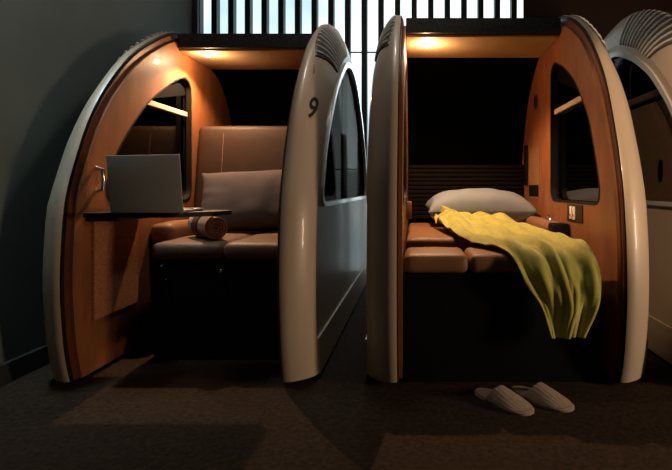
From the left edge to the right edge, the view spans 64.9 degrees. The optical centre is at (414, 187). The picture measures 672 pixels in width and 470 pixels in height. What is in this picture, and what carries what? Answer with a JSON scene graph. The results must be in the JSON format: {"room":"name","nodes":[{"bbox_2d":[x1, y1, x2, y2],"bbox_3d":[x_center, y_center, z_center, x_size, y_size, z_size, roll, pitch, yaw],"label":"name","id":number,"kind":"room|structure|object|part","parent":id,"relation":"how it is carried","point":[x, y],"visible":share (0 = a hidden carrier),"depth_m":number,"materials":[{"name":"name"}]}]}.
{"room":"sleeping pod lounge","nodes":[
{"label":"sleeping pod lounge","id":0,"kind":"room"},
{"bbox_2d":[0,0,191,363],"bbox_3d":[-1.690,-0.620,1.410,0.100,2.800,4.820,0,0,0],"label":"wall","id":1,"kind":"structure","parent":0,"point":[55,54],"depth_m":2.27,"materials":[{"name":"grey paint"}]},
{"bbox_2d":[0,344,49,386],"bbox_3d":[-1.631,0.738,1.410,0.018,0.085,4.820,0,0,0],"label":"baseboard","id":2,"kind":"structure","parent":1,"relation":"attached to","point":[13,369],"depth_m":2.15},
{"bbox_2d":[192,0,198,32],"bbox_3d":[-1.680,-0.620,3.840,0.160,2.800,0.040,0,0,0],"label":"trim","id":3,"kind":"structure","parent":1,"relation":"attached to","point":[195,3],"depth_m":3.82,"materials":[{"name":"black metal"}]},
{"bbox_2d":[0,285,671,469],"bbox_3d":[0.200,0.805,2.300,6.800,0.050,6.600,0,0,0],"label":"floor","id":4,"kind":"structure","parent":0,"point":[137,410],"depth_m":1.75,"materials":[{"name":"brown carpet"}]},
{"bbox_2d":[42,24,366,381],"bbox_3d":[-0.935,-0.092,3.200,1.100,1.744,2.450,0,0,0],"label":"pod","id":5,"kind":"object","parent":4,"relation":"on","point":[113,283],"visible":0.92,"depth_m":2.36,"materials":[{"name":"brown wood"}]},
{"bbox_3d":[-1.313,-0.035,2.170,0.046,0.119,0.020,0,0,0],"label":"grab handle","id":6,"kind":"part","parent":5,"relation":"part of","materials":[{"name":"silver metal"}]},
{"bbox_3d":[-1.350,-0.070,3.200,0.006,1.659,2.410,0,0,0],"label":"edge trim","id":7,"kind":"part","parent":5,"relation":"part of","materials":[{"name":"brown wood"}]},
{"bbox_3d":[-1.377,-0.284,2.671,0.004,0.701,0.838,0,0,0],"label":"glass","id":8,"kind":"part","parent":5,"relation":"part of","materials":[{"name":"glass"}]},
{"bbox_3d":[-1.340,-0.052,3.200,0.014,1.625,2.352,0,0,0],"label":"panel","id":9,"kind":"part","parent":5,"relation":"part of","materials":[{"name":"orange wood"}]},
{"bbox_3d":[-1.266,0.380,3.210,0.132,0.200,1.180,0,0,0],"label":"armrest","id":10,"kind":"part","parent":5,"relation":"part of","materials":[{"name":"black laminate"}]},
{"bbox_2d":[106,154,203,213],"bbox_3d":[-1.034,-0.013,2.088,0.284,0.232,0.224,0,0,0],"label":"laptop","id":11,"kind":"object","parent":5,"relation":"on","point":[136,183],"visible":0.97,"depth_m":1.99,"materials":[{"name":"grey metal"}]},
{"bbox_3d":[-1.357,-0.435,2.812,0.016,0.028,0.546,0,0,0],"label":"blind rail","id":12,"kind":"part","parent":5,"relation":"part of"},
{"bbox_2d":[154,79,185,97],"bbox_3d":[-1.367,-0.547,2.863,0.003,0.194,0.474,0,0,0],"label":"window blind","id":13,"kind":"object","parent":5,"relation":"hanging from","point":[177,89],"depth_m":2.96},
{"bbox_3d":[-1.274,0.227,2.810,0.117,0.106,0.420,0,0,0],"label":"armrest","id":14,"kind":"part","parent":5,"relation":"part of","materials":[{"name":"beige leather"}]},
{"bbox_2d":[152,231,260,258],"bbox_3d":[-1.038,0.284,2.688,0.325,0.081,0.685,0,0,0],"label":"seat cushion","id":15,"kind":"object","parent":5,"relation":"on","point":[184,244],"depth_m":2.36,"materials":[{"name":"brown leather"}]},
{"bbox_2d":[203,52,211,56],"bbox_3d":[-1.187,-0.762,2.980,0.048,0.022,0.048,0,0,0],"label":"ceiling light","id":16,"kind":"object","parent":5,"relation":"attached to","point":[207,54],"depth_m":2.97,"materials":[{"name":"white"}]},
{"bbox_2d":[188,216,227,238],"bbox_3d":[-1.014,0.185,2.542,0.127,0.127,0.286,0,0,-38],"label":"rolled blanket","id":17,"kind":"object","parent":5,"relation":"on","point":[213,227],"visible":0.97,"depth_m":2.44,"materials":[{"name":"brown fabric"}]},
{"bbox_3d":[-0.873,0.552,3.085,0.635,0.455,1.430,0,0,0],"label":"seat","id":18,"kind":"part","parent":5,"relation":"part of","materials":[{"name":"black laminate"}]},
{"bbox_3d":[-0.873,0.562,2.364,0.595,0.435,0.012,0,0,0],"label":"door","id":19,"kind":"part","parent":5,"relation":"part of","materials":[{"name":"black laminate"}]},
{"bbox_3d":[-0.930,-0.048,3.147,0.770,0.663,0.192,0,0,0],"label":"backrest","id":20,"kind":"part","parent":5,"relation":"part of","materials":[{"name":"brown leather"}]},
{"bbox_2d":[201,170,281,230],"bbox_3d":[-0.855,0.065,2.929,0.757,0.378,0.235,0,0,0],"label":"pillow","id":21,"kind":"object","parent":5,"relation":"on","point":[252,197],"visible":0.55,"depth_m":2.85,"materials":[{"name":"fabric"}]},
{"bbox_3d":[-0.935,-0.781,3.185,0.793,0.015,0.500,0,0,0],"label":"ceiling panel","id":22,"kind":"part","parent":5,"relation":"part of","materials":[{"name":"brown wood"}]},
{"bbox_2d":[223,231,277,258],"bbox_3d":[-0.714,0.284,2.688,0.318,0.082,0.685,0,0,0],"label":"seat cushion","id":23,"kind":"object","parent":5,"relation":"on","point":[258,245],"depth_m":2.35,"materials":[{"name":"brown leather"}]},
{"bbox_3d":[-0.520,-0.092,3.200,0.006,1.704,2.409,0,0,0],"label":"edge trim","id":24,"kind":"part","parent":5,"relation":"part of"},
{"bbox_3d":[-0.530,-0.075,3.200,0.014,1.670,2.351,0,0,0],"label":"panel","id":25,"kind":"part","parent":5,"relation":"part of","materials":[{"name":"orange plastic"}]},
{"bbox_3d":[-0.493,-0.305,2.666,0.004,0.743,0.849,0,0,0],"label":"glass","id":26,"kind":"part","parent":5,"relation":"part of","materials":[{"name":"black glass"}]},
{"bbox_3d":[-0.392,0.682,3.200,0.010,0.155,2.224,0,0,0],"label":"skirt panel","id":27,"kind":"part","parent":5,"relation":"part of","materials":[{"name":"grey plastic"}]},
{"bbox_2d":[474,385,533,415],"bbox_3d":[0.321,0.749,1.891,0.114,0.060,0.268,0,0,-34],"label":"slipper","id":28,"kind":"object","parent":4,"relation":"on","point":[501,397],"visible":1,"depth_m":1.84,"materials":[{"name":"white fabric"}]},
{"bbox_2d":[365,15,648,382],"bbox_3d":[0.366,-0.100,3.100,1.137,1.759,2.277,0,0,0],"label":"pod","id":29,"kind":"object","parent":4,"relation":"on","point":[537,110],"visible":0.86,"depth_m":2.19,"materials":[{"name":"brown wood"}]},
{"bbox_3d":[-0.195,0.683,3.100,0.010,0.155,2.048,0,0,0],"label":"skirt panel","id":30,"kind":"part","parent":29,"relation":"part of","materials":[{"name":"grey plastic"}]},
{"bbox_3d":[-0.067,-0.100,3.100,0.006,1.719,2.237,0,0,0],"label":"edge trim","id":31,"kind":"part","parent":29,"relation":"part of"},
{"bbox_3d":[-0.057,-0.083,3.100,0.014,1.685,2.179,0,0,0],"label":"panel","id":32,"kind":"part","parent":29,"relation":"part of","materials":[{"name":"orange wood"}]},
{"bbox_2d":[422,43,430,47],"bbox_3d":[0.066,-0.807,2.950,0.048,0.022,0.048,0,0,0],"label":"ceiling light","id":33,"kind":"object","parent":29,"relation":"attached to","point":[426,45],"depth_m":2.94,"materials":[{"name":"white"}]},
{"bbox_2d":[406,223,457,248],"bbox_3d":[0.085,0.284,3.180,0.260,0.082,1.160,0,0,0],"label":"cushion","id":34,"kind":"object","parent":29,"relation":"on","point":[417,234],"depth_m":2.72,"materials":[{"name":"brown leather"}]},
{"bbox_2d":[404,247,468,272],"bbox_3d":[0.085,0.299,2.200,0.260,0.081,0.290,0,0,0],"label":"cushion","id":35,"kind":"object","parent":29,"relation":"on","point":[416,259],"depth_m":2.06,"materials":[{"name":"brown leather"}]},
{"bbox_2d":[408,165,523,218],"bbox_3d":[0.366,0.028,3.735,0.830,0.385,0.020,0,0,0],"label":"shutter","id":36,"kind":"object","parent":29,"relation":"hanging from","point":[414,170],"depth_m":3.73,"materials":[{"name":"brown wood"}]},
{"bbox_2d":[448,228,496,251],"bbox_3d":[0.454,0.284,3.180,0.473,0.082,1.160,0,0,0],"label":"cushion","id":37,"kind":"object","parent":29,"relation":"on","point":[462,243],"depth_m":2.60,"materials":[{"name":"brown leather"}]},
{"bbox_2d":[425,188,537,224],"bbox_3d":[0.415,0.133,3.420,0.694,0.265,0.443,0,0,0],"label":"pillow","id":38,"kind":"object","parent":29,"relation":"on","point":[490,201],"visible":0.61,"depth_m":3.24,"materials":[{"name":"grey fabric"}]},
{"bbox_3d":[0.366,-0.826,3.045,0.830,0.015,0.450,0,0,0],"label":"ceiling panel","id":39,"kind":"part","parent":29,"relation":"part of","materials":[{"name":"brown wood"}]},
{"bbox_2d":[464,247,519,272],"bbox_3d":[0.454,0.299,2.200,0.473,0.081,0.290,0,0,0],"label":"cushion","id":40,"kind":"object","parent":29,"relation":"on","point":[477,259],"depth_m":2.06,"materials":[{"name":"brown leather"}]},
{"bbox_2d":[433,205,600,338],"bbox_3d":[0.432,0.339,2.568,0.462,0.470,1.281,0,0,-11],"label":"throw blanket","id":41,"kind":"object","parent":29,"relation":"on","point":[562,272],"visible":1,"depth_m":2.01,"materials":[{"name":"yellow fabric"}]},
{"bbox_2d":[524,145,527,184],"bbox_3d":[0.777,-0.160,3.640,0.012,0.280,0.080,0,0,0],"label":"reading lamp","id":42,"kind":"object","parent":29,"relation":"attached to","point":[526,146],"depth_m":3.60,"materials":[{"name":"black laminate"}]},
{"bbox_3d":[0.780,0.018,3.410,0.006,0.075,0.270,0,0,0],"label":"niche socket panel","id":43,"kind":"part","parent":29,"relation":"part of","materials":[{"name":"black plastic"}]},
{"bbox_3d":[0.781,-0.100,3.410,0.004,0.340,0.300,0,0,0],"label":"niche frame","id":44,"kind":"part","parent":29,"relation":"part of","materials":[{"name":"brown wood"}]},
{"bbox_2d":[534,94,537,109],"bbox_3d":[0.781,-0.555,3.360,0.004,0.100,0.100,0,0,0],"label":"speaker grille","id":45,"kind":"object","parent":29,"relation":"attached to","point":[535,95],"depth_m":3.35,"materials":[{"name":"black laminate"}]},
{"bbox_3d":[0.737,0.257,3.210,0.088,0.165,0.980,0,0,0],"label":"armrest","id":46,"kind":"part","parent":29,"relation":"part of","materials":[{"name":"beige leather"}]},
{"bbox_3d":[0.737,0.480,2.667,0.088,0.600,0.095,0,0,0],"label":"armrest","id":47,"kind":"part","parent":29,"relation":"part of","materials":[{"name":"black laminate"}]},
{"bbox_2d":[556,65,577,89],"bbox_3d":[0.817,-0.573,2.727,0.003,0.265,0.546,0,0,0],"label":"window blind","id":48,"kind":"object","parent":29,"relation":"hanging from","point":[564,81],"depth_m":2.87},
{"bbox_3d":[0.807,-0.435,2.702,0.016,0.028,0.567,0,0,0],"label":"blind rail","id":49,"kind":"part","parent":29,"relation":"part of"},
{"bbox_2d":[569,206,571,218],"bbox_3d":[0.774,0.122,2.585,0.006,0.065,0.034,0,0,0],"label":"switch","id":50,"kind":"object","parent":29,"relation":"attached to","point":[570,207],"depth_m":2.58,"materials":[{"name":"white plastic"}]},
{"bbox_3d":[0.790,-0.083,3.100,0.014,1.685,2.179,0,0,0],"label":"panel","id":51,"kind":"part","parent":29,"relation":"part of","materials":[{"name":"orange wood"}]},
{"bbox_2d":[572,206,574,219],"bbox_3d":[0.774,0.122,2.535,0.006,0.065,0.034,0,0,0],"label":"switch","id":52,"kind":"object","parent":29,"relation":"attached to","point":[573,207],"depth_m":2.53,"materials":[{"name":"white plastic"}]},
{"bbox_3d":[0.780,0.122,2.540,0.006,0.085,0.240,0,0,0],"label":"control panel","id":53,"kind":"part","parent":29,"relation":"part of","materials":[{"name":"brown plastic"}]},
{"bbox_3d":[0.827,-0.315,2.600,0.004,0.761,0.782,0,0,0],"label":"glass","id":54,"kind":"part","parent":29,"relation":"part of","materials":[{"name":"glass"}]},
{"bbox_3d":[0.800,-0.100,3.100,0.006,1.719,2.237,0,0,0],"label":"edge trim","id":55,"kind":"part","parent":29,"relation":"part of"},
{"bbox_3d":[0.928,0.683,3.100,0.010,0.155,2.048,0,0,0],"label":"skirt panel","id":56,"kind":"part","parent":29,"relation":"part of","materials":[{"name":"beige plastic"}]},
{"bbox_2d":[510,382,573,411],"bbox_3d":[0.461,0.749,1.912,0.266,0.060,0.114,0,0,45],"label":"slipper","id":57,"kind":"object","parent":4,"relation":"on","point":[540,394],"visible":0.98,"depth_m":1.87,"materials":[{"name":"white fabric"}]},
{"bbox_2d":[604,9,671,363],"bbox_3d":[1.663,-0.100,3.020,1.119,1.759,2.277,0,0,0],"label":"pod","id":58,"kind":"object","parent":4,"relation":"on","point":[639,47],"visible":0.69,"depth_m":2.45,"materials":[{"name":"white plastic"}]},
{"bbox_3d":[1.138,-0.448,3.020,0.014,0.034,1.474,0,0,0],"label":"blind rail","id":59,"kind":"part","parent":58,"relation":"part of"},
{"bbox_2d":[630,99,671,201],"bbox_3d":[1.143,-0.174,3.019,0.013,0.468,1.843,0,0,0],"label":"window blind","id":60,"kind":"object","parent":58,"relation":"hanging from","point":[652,122],"depth_m":2.46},
{"bbox_3d":[1.211,-0.315,2.520,0.004,0.761,0.782,0,0,0],"label":"glass","id":61,"kind":"part","parent":58,"relation":"part of","materials":[{"name":"clear glass"}]},
{"bbox_3d":[1.110,0.683,3.020,0.010,0.155,2.048,0,0,0],"label":"skirt panel","id":62,"kind":"part","parent":58,"relation":"part of","materials":[{"name":"beige plastic"}]},
{"bbox_3d":[1.134,-0.080,2.400,0.010,0.100,0.032,0,0,0],"label":"pull handle","id":63,"kind":"part","parent":58,"relation":"part of","materials":[{"name":"black laminate"}]},
{"bbox_2d":[523,0,671,39],"bbox_3d":[2.310,-0.620,4.950,2.580,2.800,0.100,0,0,0],"label":"wall","id":64,"kind":"structure","parent":0,"point":[604,15],"depth_m":4.90,"materials":[{"name":"brown paint"}]},
{"bbox_2d":[199,0,522,165],"bbox_3d":[-0.665,-0.620,4.875,3.370,2.800,0.250,0,0,0],"label":"window","id":65,"kind":"structure","parent":64,"relation":"in","point":[360,24],"depth_m":4.90,"materials":[{"name":"grey"}]}
]}

